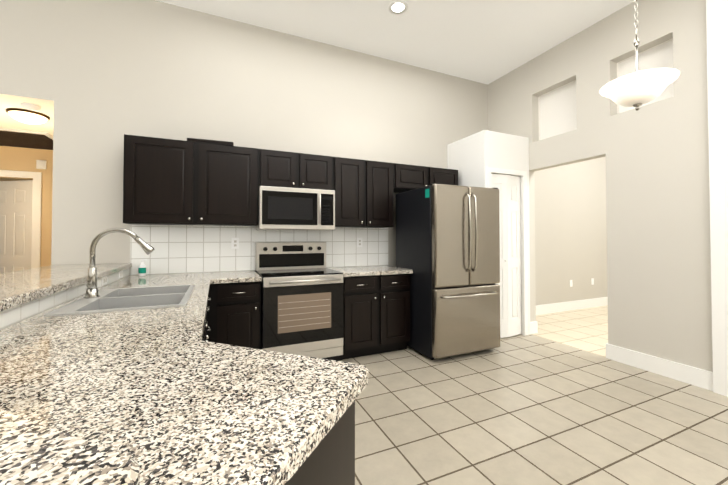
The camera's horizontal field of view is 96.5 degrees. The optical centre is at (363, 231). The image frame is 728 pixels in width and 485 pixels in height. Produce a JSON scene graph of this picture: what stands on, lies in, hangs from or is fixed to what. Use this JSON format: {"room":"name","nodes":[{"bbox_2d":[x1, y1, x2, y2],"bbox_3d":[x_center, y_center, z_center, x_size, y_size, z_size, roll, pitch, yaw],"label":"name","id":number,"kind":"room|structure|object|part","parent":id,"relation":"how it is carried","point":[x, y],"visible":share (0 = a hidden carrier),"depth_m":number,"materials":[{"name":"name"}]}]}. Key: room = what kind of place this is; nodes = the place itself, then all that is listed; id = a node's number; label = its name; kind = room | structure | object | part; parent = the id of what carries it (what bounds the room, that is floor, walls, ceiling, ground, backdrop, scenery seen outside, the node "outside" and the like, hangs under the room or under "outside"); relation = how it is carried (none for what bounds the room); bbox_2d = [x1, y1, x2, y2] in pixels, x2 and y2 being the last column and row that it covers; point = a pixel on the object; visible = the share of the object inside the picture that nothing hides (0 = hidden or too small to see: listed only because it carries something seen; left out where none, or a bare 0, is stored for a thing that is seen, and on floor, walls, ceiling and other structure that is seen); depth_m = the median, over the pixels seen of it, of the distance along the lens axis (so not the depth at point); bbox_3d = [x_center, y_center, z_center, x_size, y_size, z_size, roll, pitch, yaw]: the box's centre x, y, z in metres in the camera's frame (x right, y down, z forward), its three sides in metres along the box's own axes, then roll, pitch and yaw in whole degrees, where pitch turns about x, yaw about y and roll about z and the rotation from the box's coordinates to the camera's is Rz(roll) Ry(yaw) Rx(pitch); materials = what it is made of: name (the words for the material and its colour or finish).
{"room":"kitchen","nodes":[
{"label":"kitchen","id":0,"kind":"room"},
{"bbox_2d":[0,146,52,266],"bbox_3d":[-4.414,0.102,4.403,1.770,2.440,0.100,0,-1,-24],"label":"wall","id":1,"kind":"structure","parent":0,"point":[17,159],"depth_m":4.38,"materials":[{"name":"paint"}]},
{"bbox_2d":[0,180,32,273],"bbox_3d":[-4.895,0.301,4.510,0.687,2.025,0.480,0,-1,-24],"label":"hall door","id":2,"kind":"structure","parent":1,"relation":"in","point":[15,224],"depth_m":4.49,"materials":[{"name":"white wood"}]},
{"bbox_2d":[0,170,41,268],"bbox_3d":[-4.798,0.255,4.163,0.985,2.125,0.020,0,-1,-24],"label":"door frame","id":3,"kind":"structure","parent":1,"relation":"attached to","point":[36,219],"depth_m":4.34,"materials":[{"name":"white wood"}]},
{"bbox_2d":[36,160,46,168],"bbox_3d":[-4.345,-0.909,4.377,0.100,0.120,0.036,0,-1,-24],"label":"door chime","id":4,"kind":"object","parent":1,"relation":"attached to","point":[41,164],"visible":1,"depth_m":4.37,"materials":[{"name":"white plastic"}]},
{"bbox_2d":[0,94,53,149],"bbox_3d":[-4.187,-1.166,3.925,2.017,0.082,3.199,0,-1,-24],"label":"ceiling","id":5,"kind":"structure","parent":0,"point":[7,121],"depth_m":3.10,"materials":[{"name":"white paint"}]},
{"bbox_2d":[0,128,52,149],"bbox_3d":[-4.288,-1.112,3.823,1.150,0.032,0.800,0,-1,-24],"label":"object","id":6,"kind":"object","parent":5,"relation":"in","point":[24,139],"visible":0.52,"depth_m":3.85,"materials":[{"name":"brown wood"}]},
{"bbox_2d":[5,108,49,123],"bbox_3d":[-3.244,-1.098,3.140,0.300,0.084,0.300,0,-1,-24],"label":"light","id":7,"kind":"object","parent":5,"relation":"attached to","point":[26,116],"visible":1,"depth_m":3.07,"materials":[{"name":"white glass"}]},
{"bbox_2d":[21,103,40,110],"bbox_3d":[-3.011,-1.126,2.938,0.132,0.034,0.132,0,-1,-24],"label":"smoke detector","id":8,"kind":"object","parent":5,"relation":"attached to","point":[30,106],"visible":1,"depth_m":2.91,"materials":[{"name":"white plastic"}]},
{"bbox_2d":[0,268,128,329],"bbox_3d":[-1.719,0.792,1.787,0.148,0.970,2.653,0,-1,-24],"label":"wall","id":9,"kind":"structure","parent":0,"point":[14,315],"depth_m":1.54,"materials":[{"name":"white tile"}]},
{"bbox_2d":[0,263,139,484],"bbox_3d":[-1.394,0.280,1.421,1.235,0.040,3.602,0,-1,-24],"label":"bar ledge","id":10,"kind":"object","parent":9,"relation":"on","point":[32,453],"visible":0.93,"depth_m":0.36,"materials":[{"name":"stone"}]},
{"bbox_2d":[102,276,106,285],"bbox_3d":[-1.889,0.353,2.367,0.007,0.064,0.112,0,-1,-24],"label":"outlet","id":11,"kind":"object","parent":9,"relation":"attached to","point":[104,280],"depth_m":2.35,"materials":[{"name":"white plastic"}]},
{"bbox_2d":[119,270,122,278],"bbox_3d":[-2.066,0.360,2.764,0.007,0.064,0.112,0,-1,-24],"label":"outlet","id":12,"kind":"object","parent":9,"relation":"attached to","point":[120,272],"depth_m":2.75,"materials":[{"name":"white plastic"}]},
{"bbox_2d":[0,0,607,305],"bbox_3d":[-0.553,-0.463,3.849,14.000,3.550,0.120,0,-1,-24],"label":"wall","id":13,"kind":"structure","parent":0,"point":[105,76],"depth_m":3.40,"materials":[{"name":"paint"}]},
{"bbox_2d":[123,134,258,225],"bbox_3d":[-1.609,-0.469,3.129,1.103,0.797,0.329,0,-1,-24],"label":"upper cabinet","id":14,"kind":"object","parent":13,"relation":"attached to","point":[172,182],"depth_m":2.96,"materials":[{"name":"brown wood"}]},
{"bbox_3d":[-1.459,-0.850,3.100,0.400,0.036,0.090,0,-1,-20],"label":"wall cabinet top strip","id":15,"kind":"part","parent":14,"relation":"part of","materials":[{"name":"black wood"}]},
{"bbox_2d":[232,238,238,248],"bbox_3d":[-1.349,0.117,3.403,0.072,0.115,0.008,0,-1,-24],"label":"outlet","id":16,"kind":"object","parent":13,"relation":"attached to","point":[235,243],"depth_m":3.40,"materials":[{"name":"white plastic"}]},
{"bbox_2d":[130,224,387,274],"bbox_3d":[-0.939,0.165,3.595,2.732,0.495,0.008,0,-1,-24],"label":"backsplash","id":17,"kind":"structure","parent":13,"relation":"attached to","point":[191,248],"depth_m":3.37,"materials":[{"name":"white tile"}]},
{"bbox_2d":[259,149,298,187],"bbox_3d":[-0.927,-0.636,3.437,0.386,0.378,0.329,0,-1,-24],"label":"upper cabinet","id":18,"kind":"object","parent":13,"relation":"attached to","point":[276,168],"depth_m":3.29,"materials":[{"name":"brown wood"}]},
{"bbox_2d":[256,186,334,229],"bbox_3d":[-0.729,-0.235,3.459,0.769,0.420,0.436,0,-1,-24],"label":"microwave","id":19,"kind":"object","parent":18,"relation":"attached to","point":[283,208],"visible":0.98,"depth_m":3.28,"materials":[{"name":"silver metal"}]},
{"bbox_2d":[299,153,334,189],"bbox_3d":[-0.574,-0.633,3.594,0.387,0.378,0.329,0,-1,-24],"label":"upper cabinet","id":20,"kind":"object","parent":13,"relation":"attached to","point":[315,171],"depth_m":3.45,"materials":[{"name":"brown wood"}]},
{"bbox_2d":[357,238,361,246],"bbox_3d":[-0.052,0.127,3.982,0.072,0.115,0.008,0,-1,-24],"label":"outlet","id":21,"kind":"object","parent":13,"relation":"attached to","point":[359,240],"depth_m":3.98,"materials":[{"name":"white plastic"}]},
{"bbox_2d":[335,157,394,227],"bbox_3d":[-0.052,-0.438,3.824,0.754,0.760,0.329,0,-1,-24],"label":"upper cabinet","id":22,"kind":"object","parent":13,"relation":"attached to","point":[364,189],"depth_m":3.68,"materials":[{"name":"brown wood"}]},
{"bbox_2d":[395,163,430,192],"bbox_3d":[0.514,-0.664,4.081,0.481,0.300,0.329,0,-1,-24],"label":"upper cabinet","id":23,"kind":"object","parent":13,"relation":"attached to","point":[407,177],"depth_m":3.94,"materials":[{"name":"brown wood"}]},
{"bbox_2d":[431,167,457,184],"bbox_3d":[0.953,-0.661,4.277,0.481,0.300,0.329,0,-1,-24],"label":"upper cabinet","id":24,"kind":"object","parent":13,"relation":"attached to","point":[438,175],"depth_m":4.13,"materials":[{"name":"brown wood"}]},
{"bbox_2d":[536,297,607,314],"bbox_3d":[3.876,1.270,5.723,4.159,0.150,0.015,0,-1,-24],"label":"baseboard","id":25,"kind":"structure","parent":13,"relation":"attached to","point":[588,303],"depth_m":5.57,"materials":[{"name":"white wood"}]},
{"bbox_2d":[570,278,593,286],"bbox_3d":[3.837,0.887,5.717,0.660,0.115,0.008,0,-1,-24],"label":"outlet","id":26,"kind":"object","parent":13,"relation":"attached to","point":[592,282],"visible":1,"depth_m":5.82,"materials":[{"name":"white plastic"}]},
{"bbox_2d":[156,0,633,84],"bbox_3d":[1.079,-2.351,0.229,14.000,0.100,8.120,0,-1,-24],"label":"ceiling","id":27,"kind":"structure","parent":0,"point":[487,42],"depth_m":3.53,"materials":[{"name":"paint"}]},
{"bbox_2d":[389,0,407,13],"bbox_3d":[0.342,-2.245,3.250,0.190,0.006,0.190,0,-1,-24],"label":"recessed light","id":28,"kind":"object","parent":27,"relation":"in","point":[398,7],"visible":1,"depth_m":3.25,"materials":[{"name":"white"}]},
{"bbox_2d":[600,0,679,110],"bbox_3d":[1.543,-1.478,1.846,0.346,1.589,0.346,0,-1,-24],"label":"pendant lamp","id":29,"kind":"object","parent":27,"relation":"hanging from","point":[637,89],"visible":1,"depth_m":1.76,"materials":[{"name":"white glass"}]},
{"bbox_2d":[447,130,529,334],"bbox_3d":[1.659,0.046,4.378,0.758,2.550,0.698,0,-1,-24],"label":"wall","id":30,"kind":"structure","parent":0,"point":[471,158],"depth_m":4.15,"materials":[{"name":"paint"}]},
{"bbox_2d":[492,174,520,337],"bbox_3d":[1.782,0.294,4.064,0.532,2.020,0.083,0,-1,-24],"label":"bifold door","id":31,"kind":"structure","parent":30,"relation":"in","point":[508,186],"depth_m":4.07,"materials":[{"name":"white wood"}]},
{"bbox_2d":[487,167,527,335],"bbox_3d":[1.794,0.266,4.044,0.665,2.100,0.014,0,-1,-24],"label":"door frame","id":32,"kind":"structure","parent":30,"relation":"attached to","point":[490,170],"depth_m":4.15,"materials":[{"name":"white wood"}]},
{"bbox_2d":[341,305,727,484],"bbox_3d":[1.103,1.272,0.112,14.000,0.050,8.000,0,-1,-24],"label":"floor","id":33,"kind":"structure","parent":0,"point":[529,409],"depth_m":2.24,"materials":[{"name":"tile"}]},
{"bbox_2d":[203,281,260,341],"bbox_3d":[-1.258,0.872,3.104,0.458,0.854,0.619,0,-1,-24],"label":"base cabinet","id":34,"kind":"object","parent":33,"relation":"on","point":[233,309],"depth_m":2.82,"materials":[{"name":"brown wood"}]},
{"bbox_2d":[124,273,195,280],"bbox_3d":[-1.758,0.420,2.872,0.480,0.040,0.652,0,-1,-24],"label":"countertop","id":35,"kind":"structure","parent":34,"relation":"on","point":[151,277],"depth_m":2.86,"materials":[{"name":"stone"}]},
{"bbox_2d":[138,259,145,275],"bbox_3d":[-2.029,0.326,2.978,0.065,0.151,0.058,0,-1,-24],"label":"soap bottle","id":36,"kind":"object","parent":35,"relation":"on","point":[142,269],"visible":1,"depth_m":2.96,"materials":[{"name":"white plastic"}]},
{"bbox_2d":[216,270,261,283],"bbox_3d":[-1.224,0.424,3.117,0.393,0.040,0.639,0,-1,-24],"label":"countertop","id":37,"kind":"structure","parent":34,"relation":"on","point":[228,276],"depth_m":2.90,"materials":[{"name":"stone"}]},
{"bbox_2d":[215,338,354,484],"bbox_3d":[-0.527,0.830,0.673,1.075,0.854,0.858,0,-1,-24],"label":"base cabinet","id":38,"kind":"object","parent":33,"relation":"on","point":[332,462],"depth_m":0.77,"materials":[{"name":"brown wood"}]},
{"bbox_2d":[0,272,215,484],"bbox_3d":[-1.192,0.399,1.680,0.720,0.040,3.292,0,-1,-24],"label":"countertop","id":39,"kind":"structure","parent":38,"relation":"on","point":[166,396],"depth_m":0.81,"materials":[{"name":"stone"}]},
{"bbox_2d":[44,284,194,316],"bbox_3d":[-1.322,0.475,1.901,0.550,0.203,0.780,0,-1,-24],"label":"sink","id":40,"kind":"object","parent":39,"relation":"in","point":[123,299],"visible":0.29,"depth_m":1.88,"materials":[{"name":"silver metal"}]},
{"bbox_2d":[84,228,154,297],"bbox_3d":[-1.426,0.174,1.901,0.339,0.398,0.096,0,-1,-24],"label":"faucet","id":41,"kind":"object","parent":39,"relation":"on","point":[92,288],"visible":1,"depth_m":1.86,"materials":[{"name":"silver metal"}]},
{"bbox_2d":[200,342,368,484],"bbox_3d":[-0.180,0.384,0.806,0.413,0.040,0.871,0,-1,-24],"label":"countertop","id":42,"kind":"structure","parent":38,"relation":"on","point":[267,411],"depth_m":0.67,"materials":[{"name":"stone"}]},
{"bbox_2d":[255,242,342,360],"bbox_3d":[-0.669,0.705,3.305,0.766,1.195,0.718,0,-1,-24],"label":"range","id":43,"kind":"object","parent":33,"relation":"on","point":[301,299],"visible":0.98,"depth_m":3.08,"materials":[{"name":"silver metal"}]},
{"bbox_2d":[343,274,409,358],"bbox_3d":[0.029,0.882,3.679,0.798,0.854,0.619,0,-1,-24],"label":"base cabinet","id":44,"kind":"object","parent":33,"relation":"on","point":[376,314],"depth_m":3.41,"materials":[{"name":"brown wood"}]},
{"bbox_2d":[328,265,412,276],"bbox_3d":[0.034,0.434,3.679,0.810,0.040,0.639,0,-1,-24],"label":"countertop","id":45,"kind":"structure","parent":44,"relation":"on","point":[381,269],"depth_m":3.49,"materials":[{"name":"stone"}]},
{"bbox_2d":[396,183,499,359],"bbox_3d":[0.952,0.413,3.701,0.871,1.793,0.851,0,-1,-24],"label":"refrigerator","id":46,"kind":"object","parent":33,"relation":"on","point":[447,244],"visible":0.98,"depth_m":3.37,"materials":[{"name":"silver metal"}]},
{"bbox_2d":[488,0,712,371],"bbox_3d":[3.573,-0.508,1.246,0.170,3.550,8.000,0,-1,-24],"label":"wall","id":47,"kind":"structure","parent":0,"point":[555,106],"depth_m":3.11,"materials":[{"name":"paint"}]},
{"bbox_2d":[530,321,537,332],"bbox_3d":[2.120,1.250,4.554,0.030,0.150,0.681,0,-1,-24],"label":"baseboard","id":48,"kind":"structure","parent":47,"relation":"attached to","point":[533,325],"depth_m":4.22,"materials":[{"name":"white wood"}]},
{"bbox_2d":[606,343,712,390],"bbox_3d":[2.675,1.223,2.999,0.014,0.150,0.807,0,-1,-24],"label":"baseboard","id":49,"kind":"structure","parent":47,"relation":"attached to","point":[698,377],"depth_m":2.93,"materials":[{"name":"white wood"}]},
{"bbox_2d":[706,0,727,396],"bbox_3d":[3.073,-0.493,2.112,0.034,3.549,1.190,0,-1,-24],"label":"trim","id":50,"kind":"structure","parent":47,"relation":"attached to","point":[717,39],"depth_m":2.60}
]}

